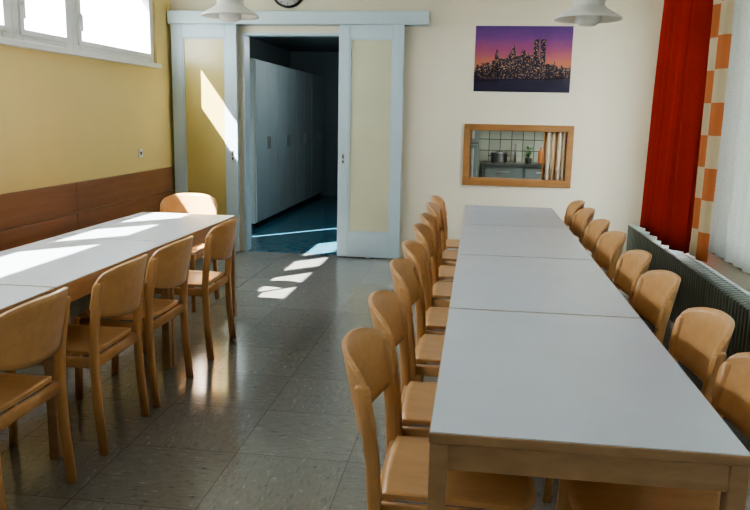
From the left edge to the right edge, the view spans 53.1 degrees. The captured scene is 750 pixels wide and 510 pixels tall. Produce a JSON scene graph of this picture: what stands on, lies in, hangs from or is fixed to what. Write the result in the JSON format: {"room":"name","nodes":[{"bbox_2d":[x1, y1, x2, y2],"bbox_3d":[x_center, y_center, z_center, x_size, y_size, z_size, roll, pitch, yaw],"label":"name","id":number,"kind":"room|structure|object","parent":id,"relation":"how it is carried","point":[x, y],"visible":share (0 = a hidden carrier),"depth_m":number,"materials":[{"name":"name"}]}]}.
{"room":"dining hall","nodes":[
{"label":"dining hall","id":0,"kind":"room"},
{"bbox_2d":[0,0,174,229],"bbox_3d":[-2.864,-0.718,3.447,0.150,3.000,9.400,3,11,7],"label":"wall","id":1,"kind":"structure","parent":0,"point":[64,119],"depth_m":6.16,"materials":[{"name":"yellow paint"}]},
{"bbox_2d":[0,0,12,38],"bbox_3d":[-2.661,-1.690,4.431,0.112,0.680,1.620,3,11,7],"label":"window","id":2,"kind":"structure","parent":1,"relation":"in","point":[6,31],"depth_m":5.16,"materials":[{"name":"white paint"}]},
{"bbox_2d":[11,0,72,48],"bbox_3d":[-2.497,-1.905,5.611,0.112,0.680,0.800,3,11,7],"label":"window","id":3,"kind":"structure","parent":1,"relation":"in","point":[64,38],"depth_m":5.72,"materials":[{"name":"white paint"}]},
{"bbox_2d":[0,37,161,68],"bbox_3d":[-2.640,-1.286,4.194,0.050,0.045,6.920,3,11,7],"label":"trim","id":4,"kind":"structure","parent":1,"relation":"attached to","point":[3,41],"depth_m":5.91,"materials":[{"name":"white paint"}]},
{"bbox_2d":[71,0,153,62],"bbox_3d":[-2.338,-2.114,6.756,0.112,0.680,1.550,3,11,7],"label":"window","id":5,"kind":"structure","parent":1,"relation":"in","point":[147,55],"depth_m":6.85,"materials":[{"name":"white paint"}]},
{"bbox_2d":[138,149,142,156],"bbox_3d":[-2.270,-0.987,7.266,0.014,0.080,0.080,3,11,7],"label":"wall socket","id":6,"kind":"object","parent":1,"relation":"attached to","point":[140,151],"visible":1,"depth_m":7.25,"materials":[{"name":"white paint"}]},
{"bbox_2d":[249,37,289,67],"bbox_3d":[-2.006,-1.905,11.037,0.100,2.600,5.750,3,11,7],"label":"wall","id":7,"kind":"structure","parent":0,"point":[259,50],"depth_m":12.24,"materials":[{"name":"paint"}]},
{"bbox_2d":[251,37,338,51],"bbox_3d":[-0.815,-3.181,10.638,2.250,0.100,5.750,3,11,7],"label":"ceiling","id":8,"kind":"structure","parent":0,"point":[317,44],"depth_m":12.00,"materials":[{"name":"paint"}]},
{"bbox_2d":[290,51,338,195],"bbox_3d":[-0.445,-2.424,13.726,2.450,2.700,0.100,3,11,7],"label":"wall","id":9,"kind":"structure","parent":0,"point":[324,64],"depth_m":13.64,"materials":[{"name":"paint"}]},
{"bbox_2d":[0,195,749,509],"bbox_3d":[-0.004,0.415,6.207,5.320,0.120,15.450,3,11,7],"label":"floor","id":10,"kind":"structure","parent":0,"point":[268,422],"depth_m":3.79,"materials":[{"name":"tile"}]},
{"bbox_2d":[0,285,62,459],"bbox_3d":[-1.772,0.594,2.667,0.710,0.750,1.180,3,11,7],"label":"dining table","id":11,"kind":"object","parent":10,"relation":"on","point":[11,296],"visible":0.52,"depth_m":3.14,"materials":[{"name":"white laminate"}]},
{"bbox_2d":[0,287,77,509],"bbox_3d":[-1.429,0.536,2.769,0.575,0.839,0.480,3,11,7],"label":"dining chair","id":12,"kind":"object","parent":10,"relation":"on","point":[34,331],"visible":1,"depth_m":2.70,"materials":[{"name":"brown wood"}]},
{"bbox_2d":[6,254,149,455],"bbox_3d":[-1.335,0.413,3.443,0.575,0.839,0.480,2,11,6],"label":"dining chair","id":13,"kind":"object","parent":10,"relation":"on","point":[118,291],"visible":0.76,"depth_m":3.28,"materials":[{"name":"brown wood"}]},
{"bbox_2d":[0,237,172,408],"bbox_3d":[-1.611,0.382,3.825,0.710,0.750,1.180,3,11,7],"label":"dining table","id":14,"kind":"object","parent":10,"relation":"on","point":[76,264],"visible":0.44,"depth_m":3.74,"materials":[{"name":"white laminate"}]},
{"bbox_2d":[0,167,204,251],"bbox_3d":[-2.498,0.211,4.240,0.450,0.900,7.794,3,11,7],"label":"bench","id":15,"kind":"object","parent":10,"relation":"on","point":[18,208],"visible":0.43,"depth_m":6.09,"materials":[{"name":"brown wood"}]},
{"bbox_2d":[73,236,193,406],"bbox_3d":[-1.259,0.312,3.996,0.575,0.839,0.480,3,11,8],"label":"dining chair","id":16,"kind":"object","parent":10,"relation":"on","point":[168,266],"visible":0.73,"depth_m":3.83,"materials":[{"name":"brown wood"}]},
{"bbox_2d":[55,212,236,365],"bbox_3d":[-1.451,0.170,4.983,0.710,0.750,1.180,3,11,7],"label":"dining table","id":17,"kind":"object","parent":10,"relation":"on","point":[142,226],"visible":0.39,"depth_m":4.80,"materials":[{"name":"white laminate"}]},
{"bbox_2d":[160,193,218,311],"bbox_3d":[-1.514,-0.038,5.856,0.480,0.839,0.575,3,11,7],"label":"dining chair","id":18,"kind":"object","parent":10,"relation":"on","point":[187,203],"visible":0.41,"depth_m":6.02,"materials":[{"name":"brown wood"}]},
{"bbox_2d":[142,217,238,358],"bbox_3d":[-1.154,0.174,4.748,0.575,0.839,0.480,2,11,7],"label":"dining chair","id":19,"kind":"object","parent":10,"relation":"on","point":[219,242],"visible":0.73,"depth_m":4.57,"materials":[{"name":"brown wood"}]},
{"bbox_2d":[250,58,277,229],"bbox_3d":[-1.745,-1.490,10.061,0.685,2.150,1.070,3,11,7],"label":"tall cabinet","id":20,"kind":"object","parent":10,"relation":"on","point":[263,75],"visible":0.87,"depth_m":9.82,"materials":[{"name":"metal"}]},
{"bbox_2d":[274,65,295,218],"bbox_3d":[-1.599,-1.682,11.113,0.685,2.150,1.070,3,11,7],"label":"tall cabinet","id":21,"kind":"object","parent":10,"relation":"on","point":[286,76],"visible":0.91,"depth_m":11.00,"materials":[{"name":"metal"}]},
{"bbox_2d":[293,70,311,209],"bbox_3d":[-1.453,-1.875,12.166,0.685,2.150,1.070,3,11,7],"label":"tall cabinet","id":22,"kind":"object","parent":10,"relation":"on","point":[303,79],"visible":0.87,"depth_m":12.06,"materials":[{"name":"metal"}]},
{"bbox_2d":[308,74,324,201],"bbox_3d":[-1.307,-2.067,13.219,0.685,2.150,1.070,3,11,7],"label":"tall cabinet","id":23,"kind":"object","parent":10,"relation":"on","point":[318,82],"visible":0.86,"depth_m":13.12,"materials":[{"name":"metal"}]},
{"bbox_2d":[368,290,436,501],"bbox_3d":[0.256,0.572,2.761,0.575,0.839,0.480,2,11,6],"label":"dining chair","id":24,"kind":"object","parent":10,"relation":"on","point":[415,399],"visible":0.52,"depth_m":2.80,"materials":[{"name":"brown wood"}]},
{"bbox_2d":[390,258,443,425],"bbox_3d":[0.345,0.454,3.406,0.575,0.839,0.480,3,11,8],"label":"dining chair","id":25,"kind":"object","parent":10,"relation":"on","point":[406,277],"visible":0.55,"depth_m":3.39,"materials":[{"name":"brown wood"}]},
{"bbox_2d":[402,240,448,381],"bbox_3d":[0.417,0.358,3.926,0.575,0.839,0.480,2,11,7],"label":"dining chair","id":26,"kind":"object","parent":10,"relation":"on","point":[434,317],"visible":0.35,"depth_m":4.00,"materials":[{"name":"brown wood"}]},
{"bbox_2d":[413,223,452,364],"bbox_3d":[0.506,0.242,4.561,0.575,0.839,0.480,3,11,8],"label":"dining chair","id":27,"kind":"object","parent":10,"relation":"on","point":[423,234],"visible":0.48,"depth_m":4.55,"materials":[{"name":"brown wood"}]},
{"bbox_2d":[420,213,454,298],"bbox_3d":[0.579,0.147,5.086,0.575,0.839,0.480,2,11,6],"label":"dining chair","id":28,"kind":"object","parent":10,"relation":"on","point":[443,271],"visible":0.32,"depth_m":5.14,"materials":[{"name":"brown wood"}]},
{"bbox_2d":[342,327,535,509],"bbox_3d":[0.185,0.665,2.251,0.575,0.839,0.480,3,11,7],"label":"dining chair","id":29,"kind":"object","parent":10,"relation":"on","point":[367,352],"visible":0.81,"depth_m":2.15,"materials":[{"name":"brown wood"}]},
{"bbox_2d":[426,202,457,299],"bbox_3d":[0.667,0.030,5.721,0.575,0.839,0.480,3,11,8],"label":"dining chair","id":30,"kind":"object","parent":10,"relation":"on","point":[435,209],"visible":0.38,"depth_m":5.75,"materials":[{"name":"brown wood"}]},
{"bbox_2d":[431,195,459,260],"bbox_3d":[0.738,-0.064,6.236,0.575,0.839,0.480,2,11,7],"label":"dining chair","id":31,"kind":"object","parent":10,"relation":"on","point":[450,243],"visible":0.3,"depth_m":6.34,"materials":[{"name":"brown wood"}]},
{"bbox_2d":[462,205,567,227],"bbox_3d":[1.041,0.062,5.837,0.725,0.750,1.180,3,11,7],"label":"dining table","id":32,"kind":"object","parent":10,"relation":"on","point":[473,214],"visible":0.37,"depth_m":5.67,"materials":[{"name":"white laminate"}]},
{"bbox_2d":[457,224,592,259],"bbox_3d":[0.880,0.274,4.679,0.725,0.750,1.180,3,11,7],"label":"dining table","id":33,"kind":"object","parent":10,"relation":"on","point":[487,240],"visible":0.38,"depth_m":4.50,"materials":[{"name":"white laminate"}]},
{"bbox_2d":[449,254,640,318],"bbox_3d":[0.719,0.485,3.521,0.725,0.750,1.180,3,11,7],"label":"dining table","id":34,"kind":"object","parent":10,"relation":"on","point":[480,282],"visible":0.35,"depth_m":3.30,"materials":[{"name":"white laminate"}]},
{"bbox_2d":[564,200,584,230],"bbox_3d":[1.397,-0.036,6.160,0.575,0.839,0.480,3,11,8],"label":"dining chair","id":35,"kind":"object","parent":10,"relation":"on","point":[573,207],"visible":0.15,"depth_m":6.23,"materials":[{"name":"brown wood"}]},
{"bbox_2d":[570,207,594,244],"bbox_3d":[1.324,0.060,5.635,0.575,0.839,0.480,2,11,7],"label":"dining chair","id":36,"kind":"object","parent":10,"relation":"on","point":[582,217],"visible":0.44,"depth_m":5.68,"materials":[{"name":"brown wood"}]},
{"bbox_2d":[427,309,749,509],"bbox_3d":[0.558,0.697,2.364,0.725,0.750,1.180,3,11,7],"label":"dining table","id":37,"kind":"object","parent":10,"relation":"on","point":[558,396],"visible":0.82,"depth_m":1.91,"materials":[{"name":"white laminate"}]},
{"bbox_2d":[582,219,609,259],"bbox_3d":[1.237,0.174,5.010,0.575,0.839,0.480,3,11,8],"label":"dining chair","id":38,"kind":"object","parent":10,"relation":"on","point":[596,228],"visible":0.23,"depth_m":5.07,"materials":[{"name":"brown wood"}]},
{"bbox_2d":[594,231,626,281],"bbox_3d":[1.163,0.272,4.475,0.575,0.839,0.480,2,11,7],"label":"dining chair","id":39,"kind":"object","parent":10,"relation":"on","point":[609,247],"visible":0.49,"depth_m":4.50,"materials":[{"name":"brown wood"}]},
{"bbox_2d":[613,249,651,305],"bbox_3d":[1.075,0.388,3.840,0.575,0.839,0.480,3,11,8],"label":"dining chair","id":40,"kind":"object","parent":10,"relation":"on","point":[632,264],"visible":0.31,"depth_m":3.88,"materials":[{"name":"brown wood"}]},
{"bbox_2d":[542,307,734,509],"bbox_3d":[0.911,0.603,2.661,0.575,0.839,0.480,3,11,8],"label":"dining chair","id":41,"kind":"object","parent":10,"relation":"on","point":[700,337],"visible":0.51,"depth_m":2.66,"materials":[{"name":"brown wood"}]},
{"bbox_2d":[631,270,680,343],"bbox_3d":[1.002,0.483,3.320,0.575,0.839,0.480,2,11,7],"label":"dining chair","id":42,"kind":"object","parent":10,"relation":"on","point":[655,292],"visible":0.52,"depth_m":3.33,"materials":[{"name":"brown wood"}]},
{"bbox_2d":[564,352,749,509],"bbox_3d":[0.838,0.699,2.135,0.575,0.839,0.480,3,11,7],"label":"dining chair","id":43,"kind":"object","parent":10,"relation":"on","point":[730,394],"visible":0.5,"depth_m":2.14,"materials":[{"name":"brown wood"}]},
{"bbox_2d":[626,224,749,360],"bbox_3d":[2.187,0.358,4.888,0.339,0.560,3.992,3,11,7],"label":"radiator","id":44,"kind":"object","parent":10,"relation":"on","point":[700,285],"visible":0.54,"depth_m":4.70,"materials":[{"name":"metal"}]},
{"bbox_2d":[170,0,663,257],"bbox_3d":[0.313,-1.456,7.770,5.260,3.000,0.150,3,11,7],"label":"wall","id":45,"kind":"structure","parent":0,"point":[608,102],"depth_m":7.54,"materials":[{"name":"beige paint"}]},
{"bbox_2d":[171,24,239,251],"bbox_3d":[-1.786,-1.213,7.931,0.700,2.380,0.051,3,11,7],"label":"door","id":46,"kind":"structure","parent":45,"relation":"in","point":[204,56],"depth_m":7.87,"materials":[{"name":"blue paint"}]},
{"bbox_2d":[274,0,301,7],"bbox_3d":[-0.884,-2.692,7.614,0.356,0.356,0.038,3,11,7],"label":"wall clock","id":47,"kind":"object","parent":45,"relation":"attached to","point":[283,3],"visible":1,"depth_m":7.63,"materials":[{"name":"black plastic"}]},
{"bbox_2d":[242,33,338,250],"bbox_3d":[-0.867,-1.164,7.987,1.050,2.300,0.170,3,11,7],"label":"trim","id":48,"kind":"structure","parent":45,"relation":"attached to","point":[245,36],"depth_m":7.97,"materials":[{"name":"blue paint"}]},
{"bbox_2d":[167,11,429,25],"bbox_3d":[-0.793,-2.397,7.598,2.690,0.130,0.150,3,11,7],"label":"trim","id":49,"kind":"structure","parent":45,"relation":"attached to","point":[266,18],"depth_m":7.50,"materials":[{"name":"blue paint"}]},
{"bbox_2d":[337,25,404,258],"bbox_3d":[-0.053,-1.136,7.705,0.660,2.380,0.051,3,11,7],"label":"door","id":50,"kind":"structure","parent":45,"relation":"in","point":[371,57],"depth_m":7.69,"materials":[{"name":"blue paint"}]},
{"bbox_2d":[462,124,574,187],"bbox_3d":[1.453,-1.020,7.680,1.090,0.620,0.172,3,11,7],"label":"frame","id":51,"kind":"object","parent":45,"relation":"attached to","point":[569,130],"visible":0.99,"depth_m":7.60,"materials":[{"name":"brown wood"}]},
{"bbox_2d":[473,26,573,92],"bbox_3d":[1.465,-1.941,7.439,0.945,0.636,0.009,3,11,7],"label":"poster","id":52,"kind":"object","parent":45,"relation":"attached to","point":[507,58],"visible":1,"depth_m":7.44,"materials":[{"name":"paper"}]},
{"bbox_2d":[541,132,565,179],"bbox_3d":[1.808,-1.002,7.612,0.217,0.481,0.048,3,11,7],"label":"curtain","id":53,"kind":"object","parent":45,"relation":"attached to","point":[553,142],"visible":1,"depth_m":7.61,"materials":[{"name":"beige fabric"}]},
{"bbox_2d":[478,130,543,176],"bbox_3d":[2.006,-1.707,10.131,3.400,2.700,0.100,3,11,7],"label":"wall","id":54,"kind":"structure","parent":0,"point":[490,141],"depth_m":10.14,"materials":[{"name":"white tile"}]},
{"bbox_2d":[689,241,749,292],"bbox_3d":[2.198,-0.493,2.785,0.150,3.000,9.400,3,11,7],"label":"windowsill","id":55,"kind":"structure","parent":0,"point":[740,278],"depth_m":5.08,"materials":[{"name":"beige paint"}]},
{"bbox_2d":[690,232,749,274],"bbox_3d":[2.066,0.437,2.743,0.080,0.042,7.750,3,11,7],"label":"trim","id":56,"kind":"structure","parent":55,"relation":"attached to","point":[691,232],"depth_m":4.92,"materials":[{"name":"brown wood"}]},
{"bbox_3d":[-0.302,-2.139,2.832,5.260,0.120,9.700,3,11,7],"label":"ceiling","id":57,"kind":"structure","parent":0,"visible":0},
{"bbox_2d":[201,0,258,22],"bbox_3d":[-1.047,-2.127,5.400,0.414,0.870,0.414,3,11,7],"label":"pendant lamp","id":58,"kind":"object","parent":57,"relation":"hanging from","point":[232,11],"visible":1,"depth_m":5.39,"materials":[{"name":"ceramic"}]},
{"bbox_2d":[554,0,622,26],"bbox_3d":[1.336,-1.892,4.599,0.414,0.945,0.414,3,11,7],"label":"pendant lamp","id":59,"kind":"object","parent":57,"relation":"hanging from","point":[586,13],"visible":1,"depth_m":4.60,"materials":[{"name":"ceramic"}]},
{"bbox_3d":[1.897,-1.896,2.365,0.260,0.100,8.200,3,11,7],"label":"rail","id":60,"kind":"object","parent":57,"relation":"attached to","visible":0},
{"bbox_2d":[640,0,712,253],"bbox_3d":[2.182,-1.249,5.460,0.129,2.290,1.302,3,11,7],"label":"curtain","id":61,"kind":"object","parent":60,"relation":"hanging from","point":[668,200],"visible":0.99,"depth_m":5.22,"materials":[{"name":"fabric"}]},
{"bbox_2d":[689,0,734,261],"bbox_3d":[2.101,-1.104,4.642,0.052,2.280,0.332,3,11,7],"label":"curtain","id":62,"kind":"object","parent":60,"relation":"hanging from","point":[723,10],"visible":1,"depth_m":4.65,"materials":[{"name":"fabric"}]},
{"bbox_2d":[708,0,749,273],"bbox_3d":[1.870,-0.612,1.937,0.069,2.270,6.702,3,11,7],"label":"sheer curtain","id":63,"kind":"object","parent":60,"relation":"hanging from","point":[729,240],"visible":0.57,"depth_m":4.62,"materials":[{"name":"white fabric"}]},
{"bbox_3d":[1.746,-0.083,9.079,3.300,0.120,2.600,3,11,7],"label":"floor","id":64,"kind":"structure","parent":0,"visible":0},
{"bbox_2d":[469,130,479,176],"bbox_3d":[1.048,-1.277,9.902,0.640,1.900,0.720,3,11,7],"label":"refrigerator","id":65,"kind":"object","parent":64,"relation":"on","point":[475,134],"visible":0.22,"depth_m":9.53,"materials":[{"name":"metal"}]},
{"bbox_2d":[482,161,541,178],"bbox_3d":[2.423,-0.739,9.865,2.060,0.910,0.630,3,11,7],"label":"kitchen counter","id":66,"kind":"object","parent":64,"relation":"on","point":[510,169],"depth_m":9.60,"materials":[{"name":"metal"}]},
{"bbox_2d":[488,149,509,162],"bbox_3d":[1.635,-1.309,9.896,0.219,0.168,0.233,-7,14,-39],"label":"cooking pot","id":67,"kind":"object","parent":66,"relation":"on","point":[498,156],"visible":1,"depth_m":9.81,"materials":[{"name":"metal"}]},
{"bbox_2d":[511,143,518,161],"bbox_3d":[1.866,-1.362,9.951,0.100,0.261,0.199,3,11,7],"label":"tap","id":68,"kind":"object","parent":66,"relation":"on","point":[515,149],"visible":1,"depth_m":10.03,"materials":[{"name":"metal"}]},
{"bbox_2d":[523,146,533,163],"bbox_3d":[1.988,-1.307,9.745,0.140,0.233,0.147,-4,12,-26],"label":"potted herb","id":69,"kind":"object","parent":66,"relation":"on","point":[528,160],"visible":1,"depth_m":9.73,"materials":[{"name":"green plant"}]},
{"bbox_2d":[538,147,542,162],"bbox_3d":[2.170,-1.307,9.822,0.070,0.212,0.070,3,11,7],"label":"dish soap bottle","id":70,"kind":"object","parent":66,"relation":"on","point":[540,153],"visible":0.93,"depth_m":9.80,"materials":[{"name":"orange plastic"}]}
]}

